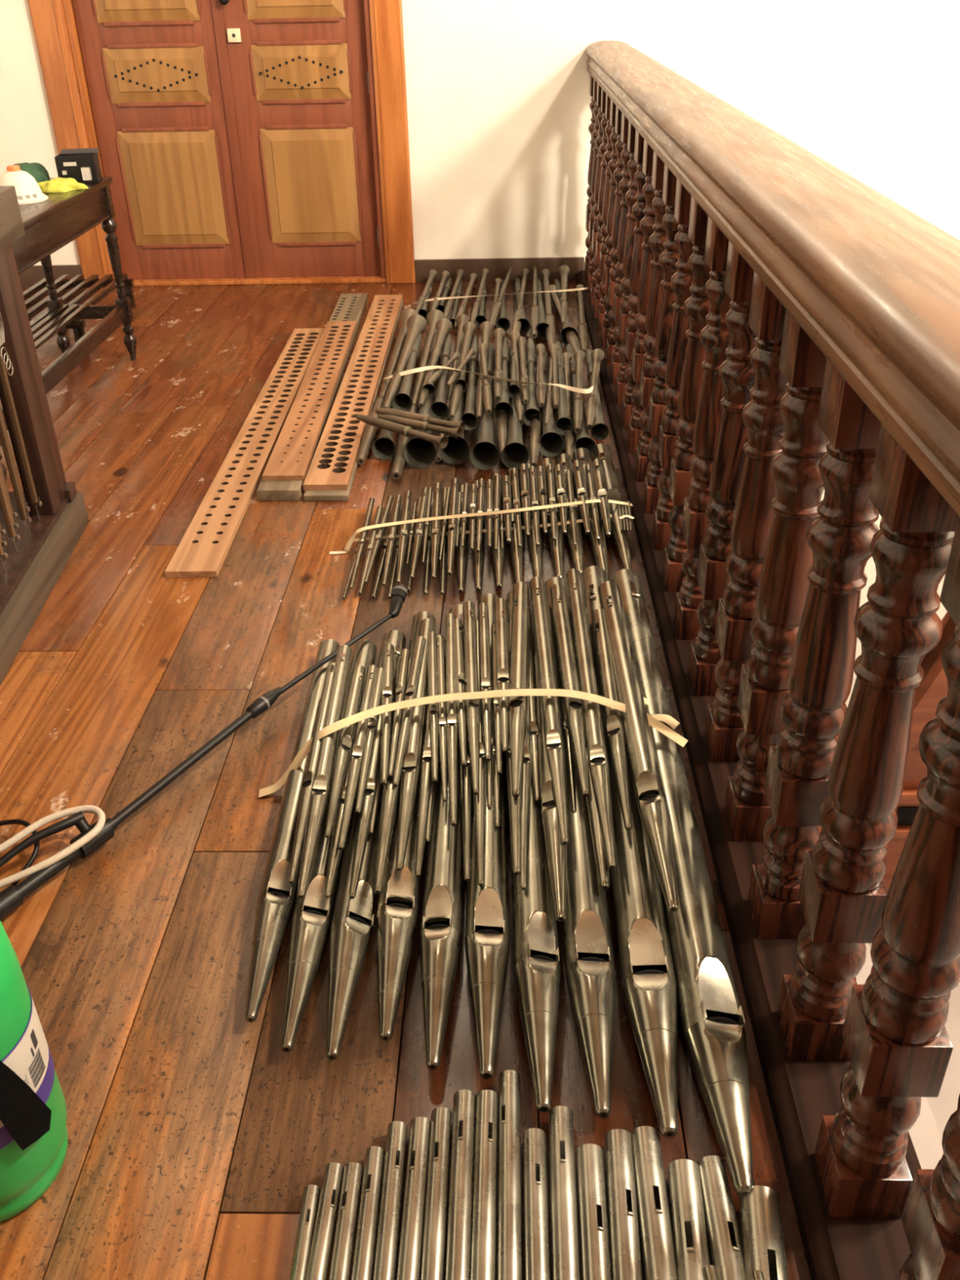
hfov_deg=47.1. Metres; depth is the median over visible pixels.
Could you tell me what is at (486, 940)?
pipe
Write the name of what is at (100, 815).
hose
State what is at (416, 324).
pipe
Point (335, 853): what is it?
pipe
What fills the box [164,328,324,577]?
board
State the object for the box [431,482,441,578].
pipe
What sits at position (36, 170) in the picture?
cloth
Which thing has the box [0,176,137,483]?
side table
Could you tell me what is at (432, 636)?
pipe
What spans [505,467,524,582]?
pipe
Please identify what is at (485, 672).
pipe
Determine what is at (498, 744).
pipe
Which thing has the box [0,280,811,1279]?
floor
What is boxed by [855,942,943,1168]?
wall
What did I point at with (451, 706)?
pipe
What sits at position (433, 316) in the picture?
pipe
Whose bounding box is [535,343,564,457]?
pipe
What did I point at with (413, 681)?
pipe
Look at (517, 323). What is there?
pipe
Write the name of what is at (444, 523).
pipe
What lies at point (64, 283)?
rack
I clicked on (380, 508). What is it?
pipe
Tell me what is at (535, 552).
pipe
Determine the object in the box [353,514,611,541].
tape
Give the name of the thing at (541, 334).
pipe
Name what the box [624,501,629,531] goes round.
pipe
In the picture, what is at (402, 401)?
pipe
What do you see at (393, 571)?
pipe
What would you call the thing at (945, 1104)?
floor
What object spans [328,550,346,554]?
tape
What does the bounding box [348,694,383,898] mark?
pipe
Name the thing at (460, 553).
pipe
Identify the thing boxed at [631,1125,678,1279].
pipe
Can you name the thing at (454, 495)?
pipe
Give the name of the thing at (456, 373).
pipe
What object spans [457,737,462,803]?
pipe
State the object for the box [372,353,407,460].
pipe
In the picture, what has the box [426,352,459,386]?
pipe
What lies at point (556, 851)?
pipe
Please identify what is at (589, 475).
pipe
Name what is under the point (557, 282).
pipe
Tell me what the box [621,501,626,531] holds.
pipe
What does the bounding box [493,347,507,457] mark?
pipe
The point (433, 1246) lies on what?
pipe
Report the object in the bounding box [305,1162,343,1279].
pipe
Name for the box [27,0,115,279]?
trim
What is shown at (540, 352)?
pipe
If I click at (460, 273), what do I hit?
pipe
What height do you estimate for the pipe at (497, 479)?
0.022 m
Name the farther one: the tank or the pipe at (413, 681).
the pipe at (413, 681)
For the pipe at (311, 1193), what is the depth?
1.46 m
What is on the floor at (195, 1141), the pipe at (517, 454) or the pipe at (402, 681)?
the pipe at (517, 454)
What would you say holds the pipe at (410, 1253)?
on the floor at (195, 1141)
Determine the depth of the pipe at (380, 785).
2.13 m
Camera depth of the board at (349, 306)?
4.35 m
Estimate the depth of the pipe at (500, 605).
2.48 m
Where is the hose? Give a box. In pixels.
[0,804,105,888]
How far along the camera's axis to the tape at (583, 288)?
5.50 m
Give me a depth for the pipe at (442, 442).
3.76 m
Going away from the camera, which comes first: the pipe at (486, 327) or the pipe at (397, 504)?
the pipe at (397, 504)
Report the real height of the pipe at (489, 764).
0.020 m
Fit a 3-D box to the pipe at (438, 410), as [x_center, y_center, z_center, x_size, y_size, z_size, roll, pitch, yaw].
[-0.145,-1.092,4.455,0.073,0.073,1.010,-1,31,1]
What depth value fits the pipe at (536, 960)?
1.81 m
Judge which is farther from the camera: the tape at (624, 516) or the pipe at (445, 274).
the pipe at (445, 274)
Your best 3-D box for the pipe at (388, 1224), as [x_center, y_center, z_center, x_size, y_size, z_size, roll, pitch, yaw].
[-0.124,0.848,1.371,0.030,0.031,0.540,0,31,1]
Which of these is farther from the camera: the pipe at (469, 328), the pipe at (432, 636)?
the pipe at (469, 328)
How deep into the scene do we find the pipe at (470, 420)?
4.18 m
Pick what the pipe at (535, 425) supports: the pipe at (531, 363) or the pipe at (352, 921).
the pipe at (531, 363)
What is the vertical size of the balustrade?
1.168 m
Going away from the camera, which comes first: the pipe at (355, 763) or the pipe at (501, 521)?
the pipe at (355, 763)
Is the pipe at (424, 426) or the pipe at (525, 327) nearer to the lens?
the pipe at (424, 426)
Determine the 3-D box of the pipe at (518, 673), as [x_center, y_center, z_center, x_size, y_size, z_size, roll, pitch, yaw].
[0.086,0.083,2.446,0.041,0.043,0.822,0,31,3]
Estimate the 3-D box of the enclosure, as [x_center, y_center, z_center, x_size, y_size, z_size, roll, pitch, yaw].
[1.480,0.013,2.006,1.545,1.261,0.090,0,31,1]
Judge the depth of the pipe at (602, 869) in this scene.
2.00 m
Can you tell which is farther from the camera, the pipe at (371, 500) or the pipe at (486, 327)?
the pipe at (486, 327)
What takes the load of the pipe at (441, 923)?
on the floor at (195, 1141)
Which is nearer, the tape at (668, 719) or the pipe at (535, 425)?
the tape at (668, 719)
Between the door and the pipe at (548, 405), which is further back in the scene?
the door
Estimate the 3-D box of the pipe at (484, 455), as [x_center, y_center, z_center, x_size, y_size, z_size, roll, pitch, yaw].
[0.029,-0.966,4.312,0.103,0.103,1.368,0,30,1]
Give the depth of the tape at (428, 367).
4.21 m
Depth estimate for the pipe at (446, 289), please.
5.70 m
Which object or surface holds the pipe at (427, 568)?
on the floor at (195, 1141)
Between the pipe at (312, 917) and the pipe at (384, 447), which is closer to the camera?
the pipe at (312, 917)
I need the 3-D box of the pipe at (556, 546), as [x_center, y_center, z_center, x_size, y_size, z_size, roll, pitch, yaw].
[0.224,-0.379,3.356,0.056,0.058,0.816,-1,31,1]
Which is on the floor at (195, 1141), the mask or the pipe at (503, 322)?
the pipe at (503, 322)
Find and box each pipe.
[244,639,339,1022]
[280,640,377,1052]
[288,662,335,884]
[288,1184,319,1279]
[297,644,352,898]
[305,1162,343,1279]
[324,665,365,838]
[324,692,362,897]
[325,630,406,1060]
[328,1162,363,1279]
[337,664,377,850]
[342,513,372,599]
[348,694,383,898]
[349,497,374,589]
[351,1146,384,1279]
[355,667,383,813]
[356,308,417,465]
[356,413,448,448]
[358,505,382,594]
[358,509,383,595]
[364,495,393,583]
[368,676,395,835]
[371,505,393,599]
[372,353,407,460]
[373,659,411,893]
[373,1120,407,1279]
[375,407,465,432]
[375,611,435,1041]
[377,413,462,439]
[380,643,394,785]
[382,314,426,408]
[382,494,401,586]
[387,509,402,599]
[387,648,410,777]
[391,309,445,479]
[391,333,421,411]
[392,635,426,786]
[395,489,412,583]
[395,617,435,871]
[395,1116,431,1279]
[403,354,439,468]
[406,502,417,564]
[407,497,420,591]
[409,486,429,578]
[414,269,437,313]
[414,635,444,877]
[417,281,432,319]
[417,318,452,408]
[419,604,471,1070]
[420,1106,452,1279]
[422,332,437,396]
[422,487,432,563]
[423,491,433,595]
[425,656,445,842]
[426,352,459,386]
[427,631,438,782]
[429,333,451,420]
[430,271,449,311]
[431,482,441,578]
[435,314,470,462]
[436,277,452,312]
[436,636,447,802]
[438,487,448,595]
[439,348,470,465]
[439,487,450,560]
[443,269,465,318]
[444,613,457,826]
[444,1089,475,1279]
[446,348,475,387]
[447,477,459,574]
[448,321,476,418]
[449,280,462,328]
[453,273,477,330]
[453,618,466,767]
[454,335,466,391]
[455,484,468,592]
[455,491,462,546]
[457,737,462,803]
[459,334,479,430]
[461,483,469,547]
[462,600,479,795]
[462,730,471,881]
[464,593,510,1079]
[469,342,499,470]
[469,484,477,550]
[470,268,488,323]
[470,1089,498,1279]
[471,480,484,591]
[473,620,486,886]
[475,280,487,328]
[475,321,493,421]
[475,478,484,552]
[476,343,492,414]
[477,602,491,761]
[485,479,493,547]
[486,664,493,808]
[488,266,512,327]
[489,473,505,589]
[491,277,502,328]
[491,623,502,774]
[491,709,501,828]
[493,328,505,400]
[493,336,513,421]
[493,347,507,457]
[493,474,501,551]
[493,598,510,753]
[496,279,510,331]
[497,1069,522,1279]
[499,510,503,548]
[501,344,529,469]
[502,475,511,542]
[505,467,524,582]
[505,621,521,875]
[506,342,519,397]
[506,589,560,1112]
[508,329,524,425]
[508,582,528,798]
[511,268,528,333]
[511,467,522,547]
[514,277,530,334]
[516,336,528,404]
[519,463,530,536]
[519,626,531,890]
[522,337,541,426]
[522,463,542,577]
[522,1128,551,1279]
[528,466,539,546]
[528,576,568,844]
[529,343,545,466]
[529,651,540,803]
[530,265,538,338]
[533,604,567,921]
[535,277,549,339]
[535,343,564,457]
[536,347,546,407]
[536,465,547,533]
[540,268,555,346]
[540,457,564,578]
[543,343,559,425]
[544,577,615,1118]
[546,463,556,540]
[547,284,581,352]
[548,1105,580,1279]
[550,351,559,408]
[550,583,589,797]
[554,279,577,344]
[554,341,573,435]
[554,464,567,533]
[555,453,583,573]
[555,643,576,813]
[558,265,569,324]
[561,351,573,461]
[565,343,595,458]
[565,469,577,546]
[565,568,615,869]
[568,607,609,890]
[572,459,590,534]
[573,350,586,433]
[574,284,588,354]
[574,447,609,581]
[576,1143,611,1279]
[581,565,678,1137]
[584,463,600,540]
[586,348,604,430]
[586,349,608,440]
[591,458,611,537]
[591,608,632,831]
[593,443,631,569]
[598,581,679,912]
[604,1128,643,1279]
[611,568,755,1196]
[617,503,622,531]
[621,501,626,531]
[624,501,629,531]
[627,501,631,531]
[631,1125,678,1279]
[666,1159,710,1279]
[696,1155,746,1279]
[702,1265,719,1279]
[738,1185,788,1279]
[751,1270,764,1279]
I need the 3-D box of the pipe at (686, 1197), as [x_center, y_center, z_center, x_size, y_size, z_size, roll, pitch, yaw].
[0.263,0.888,1.273,0.044,0.048,0.600,1,31,4]
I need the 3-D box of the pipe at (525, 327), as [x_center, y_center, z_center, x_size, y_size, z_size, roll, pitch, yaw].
[0.200,-1.703,5.541,0.075,0.075,0.976,-1,30,1]
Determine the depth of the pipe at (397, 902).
1.89 m
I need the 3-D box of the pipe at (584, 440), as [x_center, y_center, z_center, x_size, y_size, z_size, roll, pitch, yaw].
[0.378,-0.977,4.328,0.080,0.080,1.237,0,31,2]
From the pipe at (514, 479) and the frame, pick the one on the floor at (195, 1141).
the frame
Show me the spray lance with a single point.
(11, 898)
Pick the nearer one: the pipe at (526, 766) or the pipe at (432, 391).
the pipe at (526, 766)
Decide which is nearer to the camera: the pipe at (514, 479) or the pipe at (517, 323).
the pipe at (514, 479)
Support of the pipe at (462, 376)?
on the pipe at (456, 451)
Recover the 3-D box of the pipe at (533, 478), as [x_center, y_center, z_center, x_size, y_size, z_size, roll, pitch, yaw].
[0.168,-0.414,3.356,0.027,0.028,0.551,0,31,1]
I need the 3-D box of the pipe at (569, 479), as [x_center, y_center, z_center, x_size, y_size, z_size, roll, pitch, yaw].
[0.279,-0.406,3.345,0.022,0.022,0.524,0,31,2]
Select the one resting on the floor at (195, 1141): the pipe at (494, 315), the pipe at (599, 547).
the pipe at (599, 547)
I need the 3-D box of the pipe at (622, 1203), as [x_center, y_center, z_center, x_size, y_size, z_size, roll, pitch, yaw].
[0.182,0.874,1.306,0.040,0.043,0.630,1,31,3]
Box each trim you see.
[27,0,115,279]
[364,0,415,283]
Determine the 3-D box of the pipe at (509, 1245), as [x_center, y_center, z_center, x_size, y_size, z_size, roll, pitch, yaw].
[0.037,0.833,1.388,0.033,0.034,0.660,0,31,2]
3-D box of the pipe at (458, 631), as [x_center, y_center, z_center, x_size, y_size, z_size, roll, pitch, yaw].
[-0.044,0.104,2.430,0.027,0.027,0.561,-2,31,-2]
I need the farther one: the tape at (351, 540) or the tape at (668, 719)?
the tape at (351, 540)
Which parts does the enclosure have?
moulding, moulding, moulding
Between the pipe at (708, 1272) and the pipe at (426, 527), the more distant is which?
the pipe at (426, 527)
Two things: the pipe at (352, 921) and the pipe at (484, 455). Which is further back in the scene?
the pipe at (484, 455)
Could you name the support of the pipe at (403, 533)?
on the pipe at (393, 571)
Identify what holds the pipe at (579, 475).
on the pipe at (599, 547)
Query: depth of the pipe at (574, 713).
2.41 m
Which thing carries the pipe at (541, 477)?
on the pipe at (556, 546)
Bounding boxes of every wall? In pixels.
[0,0,959,678]
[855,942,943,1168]
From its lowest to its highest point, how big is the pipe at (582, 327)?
0.054 m
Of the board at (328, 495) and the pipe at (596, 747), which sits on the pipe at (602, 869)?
the pipe at (596, 747)
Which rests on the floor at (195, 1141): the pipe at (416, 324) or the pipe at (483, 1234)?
the pipe at (483, 1234)
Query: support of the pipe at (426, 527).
on the pipe at (427, 568)
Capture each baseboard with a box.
[18,264,82,288]
[414,257,584,282]
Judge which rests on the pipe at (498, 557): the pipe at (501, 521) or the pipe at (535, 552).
the pipe at (501, 521)
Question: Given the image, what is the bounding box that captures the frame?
[0,186,88,685]
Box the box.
[54,147,102,183]
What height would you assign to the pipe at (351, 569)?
0.020 m
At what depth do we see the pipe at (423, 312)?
5.46 m
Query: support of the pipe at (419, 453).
on the floor at (195, 1141)
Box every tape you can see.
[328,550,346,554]
[344,499,632,551]
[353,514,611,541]
[383,365,593,393]
[412,287,587,303]
[619,515,634,519]
[643,697,650,706]
[653,714,679,728]
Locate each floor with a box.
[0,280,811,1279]
[839,678,959,1138]
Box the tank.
[0,920,67,1222]
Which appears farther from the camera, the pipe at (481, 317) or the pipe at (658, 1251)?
the pipe at (481, 317)
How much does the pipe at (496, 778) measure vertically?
0.020 m
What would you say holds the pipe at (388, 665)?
on the pipe at (364, 818)
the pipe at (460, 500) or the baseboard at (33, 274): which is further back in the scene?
the baseboard at (33, 274)
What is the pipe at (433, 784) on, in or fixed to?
on the pipe at (441, 923)
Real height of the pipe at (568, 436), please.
0.081 m
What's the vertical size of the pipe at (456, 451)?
0.107 m
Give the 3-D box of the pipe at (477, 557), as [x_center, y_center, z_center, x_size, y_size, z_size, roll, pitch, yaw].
[-0.006,-0.320,3.282,0.042,0.044,0.706,-1,31,0]
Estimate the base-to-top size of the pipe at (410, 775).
0.037 m
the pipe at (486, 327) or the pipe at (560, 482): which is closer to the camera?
the pipe at (560, 482)
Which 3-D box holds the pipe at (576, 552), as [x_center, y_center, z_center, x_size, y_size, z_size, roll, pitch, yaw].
[0.280,-0.395,3.377,0.059,0.062,0.822,-1,31,1]
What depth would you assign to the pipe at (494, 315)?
5.38 m
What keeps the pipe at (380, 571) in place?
on the floor at (195, 1141)
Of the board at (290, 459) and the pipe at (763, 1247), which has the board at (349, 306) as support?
the board at (290, 459)
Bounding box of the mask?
[0,164,48,204]
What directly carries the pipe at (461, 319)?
on the floor at (195, 1141)
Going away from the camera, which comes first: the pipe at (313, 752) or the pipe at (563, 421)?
the pipe at (313, 752)
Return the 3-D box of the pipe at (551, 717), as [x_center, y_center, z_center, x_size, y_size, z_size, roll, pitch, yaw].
[0.149,0.108,2.401,0.038,0.042,0.986,-1,31,0]
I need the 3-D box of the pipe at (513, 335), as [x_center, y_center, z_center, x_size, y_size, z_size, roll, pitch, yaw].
[0.153,-1.058,4.372,0.056,0.076,0.969,-1,31,0]
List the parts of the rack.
leg, leg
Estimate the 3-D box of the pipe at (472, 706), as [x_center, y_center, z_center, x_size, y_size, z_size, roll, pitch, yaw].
[-0.018,0.104,2.423,0.031,0.033,0.730,-2,31,-1]
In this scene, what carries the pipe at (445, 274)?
on the pipe at (446, 289)
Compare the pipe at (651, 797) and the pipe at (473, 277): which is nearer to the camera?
the pipe at (651, 797)
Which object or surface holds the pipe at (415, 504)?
on the pipe at (409, 580)
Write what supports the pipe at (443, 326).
on the pipe at (419, 453)
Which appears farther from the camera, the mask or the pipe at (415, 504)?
the mask
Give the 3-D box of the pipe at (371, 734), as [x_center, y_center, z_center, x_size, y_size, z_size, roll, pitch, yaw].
[-0.228,0.199,2.284,0.023,0.024,0.488,-1,31,1]
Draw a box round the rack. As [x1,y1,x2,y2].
[22,273,135,342]
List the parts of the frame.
rail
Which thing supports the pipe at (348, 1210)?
on the floor at (195, 1141)
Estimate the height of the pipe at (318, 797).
0.038 m
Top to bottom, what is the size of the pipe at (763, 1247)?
0.058 m
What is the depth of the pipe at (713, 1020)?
1.78 m
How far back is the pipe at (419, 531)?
3.20 m
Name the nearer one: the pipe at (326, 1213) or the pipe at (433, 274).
the pipe at (326, 1213)
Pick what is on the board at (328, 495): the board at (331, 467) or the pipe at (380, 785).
the board at (331, 467)
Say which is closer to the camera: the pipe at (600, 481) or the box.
the pipe at (600, 481)
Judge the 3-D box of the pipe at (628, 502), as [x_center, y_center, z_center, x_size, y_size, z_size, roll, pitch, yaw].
[0.445,-0.368,3.271,0.009,0.009,0.197,2,31,5]
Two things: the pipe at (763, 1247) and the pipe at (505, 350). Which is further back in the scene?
the pipe at (505, 350)
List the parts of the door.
moulding, panel, rail, panel, moulding, rail, panel, moulding, rail, knob, lock plate, moulding, panel, rail, panel, moulding, rail, panel, moulding, rail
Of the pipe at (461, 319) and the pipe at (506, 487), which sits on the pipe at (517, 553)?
the pipe at (506, 487)
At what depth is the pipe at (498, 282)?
5.58 m
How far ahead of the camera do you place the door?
5.73 m
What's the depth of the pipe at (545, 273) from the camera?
5.18 m
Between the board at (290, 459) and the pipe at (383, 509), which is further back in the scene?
the board at (290, 459)
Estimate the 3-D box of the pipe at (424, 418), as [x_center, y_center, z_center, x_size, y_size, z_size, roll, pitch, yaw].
[-0.214,-0.775,3.858,0.344,0.041,0.041,16,35,22]
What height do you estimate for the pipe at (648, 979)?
0.090 m
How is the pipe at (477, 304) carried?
on the pipe at (481, 317)
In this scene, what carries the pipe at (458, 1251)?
on the floor at (195, 1141)
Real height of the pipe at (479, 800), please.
0.031 m
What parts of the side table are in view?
leg, leg, leg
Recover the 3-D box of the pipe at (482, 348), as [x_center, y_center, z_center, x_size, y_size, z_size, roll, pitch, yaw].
[0.021,-1.014,4.264,0.047,0.047,0.721,-2,33,-1]
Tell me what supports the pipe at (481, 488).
on the pipe at (477, 557)
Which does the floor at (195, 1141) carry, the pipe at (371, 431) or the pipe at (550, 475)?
the pipe at (371, 431)
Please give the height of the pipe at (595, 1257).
0.041 m
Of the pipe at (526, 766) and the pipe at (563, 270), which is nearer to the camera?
the pipe at (526, 766)
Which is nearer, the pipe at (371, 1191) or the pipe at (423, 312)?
the pipe at (371, 1191)
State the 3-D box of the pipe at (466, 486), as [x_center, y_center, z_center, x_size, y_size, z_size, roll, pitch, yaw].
[-0.047,-0.378,3.315,0.019,0.019,0.433,0,31,1]
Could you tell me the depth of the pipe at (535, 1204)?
1.48 m
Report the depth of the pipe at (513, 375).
4.28 m
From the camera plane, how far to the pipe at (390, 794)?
2.05 m
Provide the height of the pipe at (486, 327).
0.060 m
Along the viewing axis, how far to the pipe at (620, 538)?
3.34 m
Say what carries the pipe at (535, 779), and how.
on the pipe at (536, 960)
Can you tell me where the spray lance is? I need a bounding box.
[0,584,407,920]
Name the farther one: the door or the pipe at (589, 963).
the door
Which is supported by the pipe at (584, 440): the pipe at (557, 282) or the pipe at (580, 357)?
the pipe at (580, 357)
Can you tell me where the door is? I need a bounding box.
[72,0,386,286]
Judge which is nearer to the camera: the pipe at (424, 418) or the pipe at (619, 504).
the pipe at (619, 504)
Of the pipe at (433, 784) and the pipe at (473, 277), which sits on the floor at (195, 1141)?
the pipe at (473, 277)
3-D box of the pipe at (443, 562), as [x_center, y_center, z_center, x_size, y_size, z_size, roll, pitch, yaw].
[-0.108,-0.303,3.270,0.031,0.031,0.687,-1,31,0]
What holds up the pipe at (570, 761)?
on the pipe at (589, 963)
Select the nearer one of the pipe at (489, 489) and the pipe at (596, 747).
the pipe at (596, 747)
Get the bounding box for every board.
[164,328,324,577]
[257,293,367,501]
[262,320,356,480]
[302,294,403,490]
[303,299,403,501]
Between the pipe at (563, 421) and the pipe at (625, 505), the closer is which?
the pipe at (625, 505)
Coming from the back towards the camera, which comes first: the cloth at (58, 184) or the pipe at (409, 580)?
the cloth at (58, 184)
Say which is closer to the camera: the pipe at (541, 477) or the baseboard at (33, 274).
the pipe at (541, 477)
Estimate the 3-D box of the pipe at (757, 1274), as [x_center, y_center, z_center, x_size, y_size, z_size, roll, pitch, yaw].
[0.343,0.838,1.238,0.015,0.015,0.250,-2,31,-1]
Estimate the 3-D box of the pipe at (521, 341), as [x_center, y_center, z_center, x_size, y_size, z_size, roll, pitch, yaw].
[0.172,-1.072,4.367,0.044,0.044,0.713,-1,33,1]
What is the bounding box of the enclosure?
[883,611,955,889]
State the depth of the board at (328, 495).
3.56 m
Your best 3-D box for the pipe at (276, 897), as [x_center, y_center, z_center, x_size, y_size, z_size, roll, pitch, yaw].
[-0.368,0.309,2.232,0.064,0.070,1.127,-1,31,0]
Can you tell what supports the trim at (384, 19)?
attached to the wall at (499, 99)
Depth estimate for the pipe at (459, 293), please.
5.49 m
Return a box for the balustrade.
[576,40,959,1279]
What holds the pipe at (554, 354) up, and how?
on the pipe at (563, 421)
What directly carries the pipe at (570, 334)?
on the floor at (195, 1141)
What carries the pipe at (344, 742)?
on the pipe at (312, 917)
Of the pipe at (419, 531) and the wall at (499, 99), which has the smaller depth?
the pipe at (419, 531)
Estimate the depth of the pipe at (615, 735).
2.28 m
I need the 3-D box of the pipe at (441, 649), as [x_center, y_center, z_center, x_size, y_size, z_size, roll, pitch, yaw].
[-0.081,0.153,2.357,0.021,0.021,0.594,-2,31,-2]
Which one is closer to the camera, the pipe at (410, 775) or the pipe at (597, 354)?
the pipe at (410, 775)
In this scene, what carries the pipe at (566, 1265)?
on the floor at (195, 1141)
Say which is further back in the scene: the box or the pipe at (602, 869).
the box
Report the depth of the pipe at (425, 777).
2.13 m
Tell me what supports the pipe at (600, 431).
on the floor at (195, 1141)
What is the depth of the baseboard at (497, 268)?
5.99 m
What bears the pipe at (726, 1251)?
on the floor at (195, 1141)
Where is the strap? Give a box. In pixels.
[257,688,688,797]
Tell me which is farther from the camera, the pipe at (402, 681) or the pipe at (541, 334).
the pipe at (541, 334)
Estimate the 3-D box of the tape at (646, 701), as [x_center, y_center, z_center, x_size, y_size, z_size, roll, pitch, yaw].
[0.333,0.130,2.350,0.063,0.016,0.025,-4,31,-5]
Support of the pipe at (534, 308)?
on the floor at (195, 1141)
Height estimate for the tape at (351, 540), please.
0.069 m
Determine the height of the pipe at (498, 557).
0.049 m
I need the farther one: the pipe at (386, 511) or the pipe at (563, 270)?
the pipe at (563, 270)
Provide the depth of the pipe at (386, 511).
3.18 m
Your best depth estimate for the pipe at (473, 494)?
3.31 m
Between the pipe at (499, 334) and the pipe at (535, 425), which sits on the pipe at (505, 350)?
the pipe at (499, 334)
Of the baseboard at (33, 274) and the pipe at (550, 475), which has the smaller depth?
the pipe at (550, 475)
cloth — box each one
[4,162,49,182]
[37,177,88,192]
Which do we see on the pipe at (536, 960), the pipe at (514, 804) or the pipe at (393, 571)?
the pipe at (514, 804)
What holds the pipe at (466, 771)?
on the pipe at (441, 923)
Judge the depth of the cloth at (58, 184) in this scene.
4.25 m
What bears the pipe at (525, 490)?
on the pipe at (535, 552)

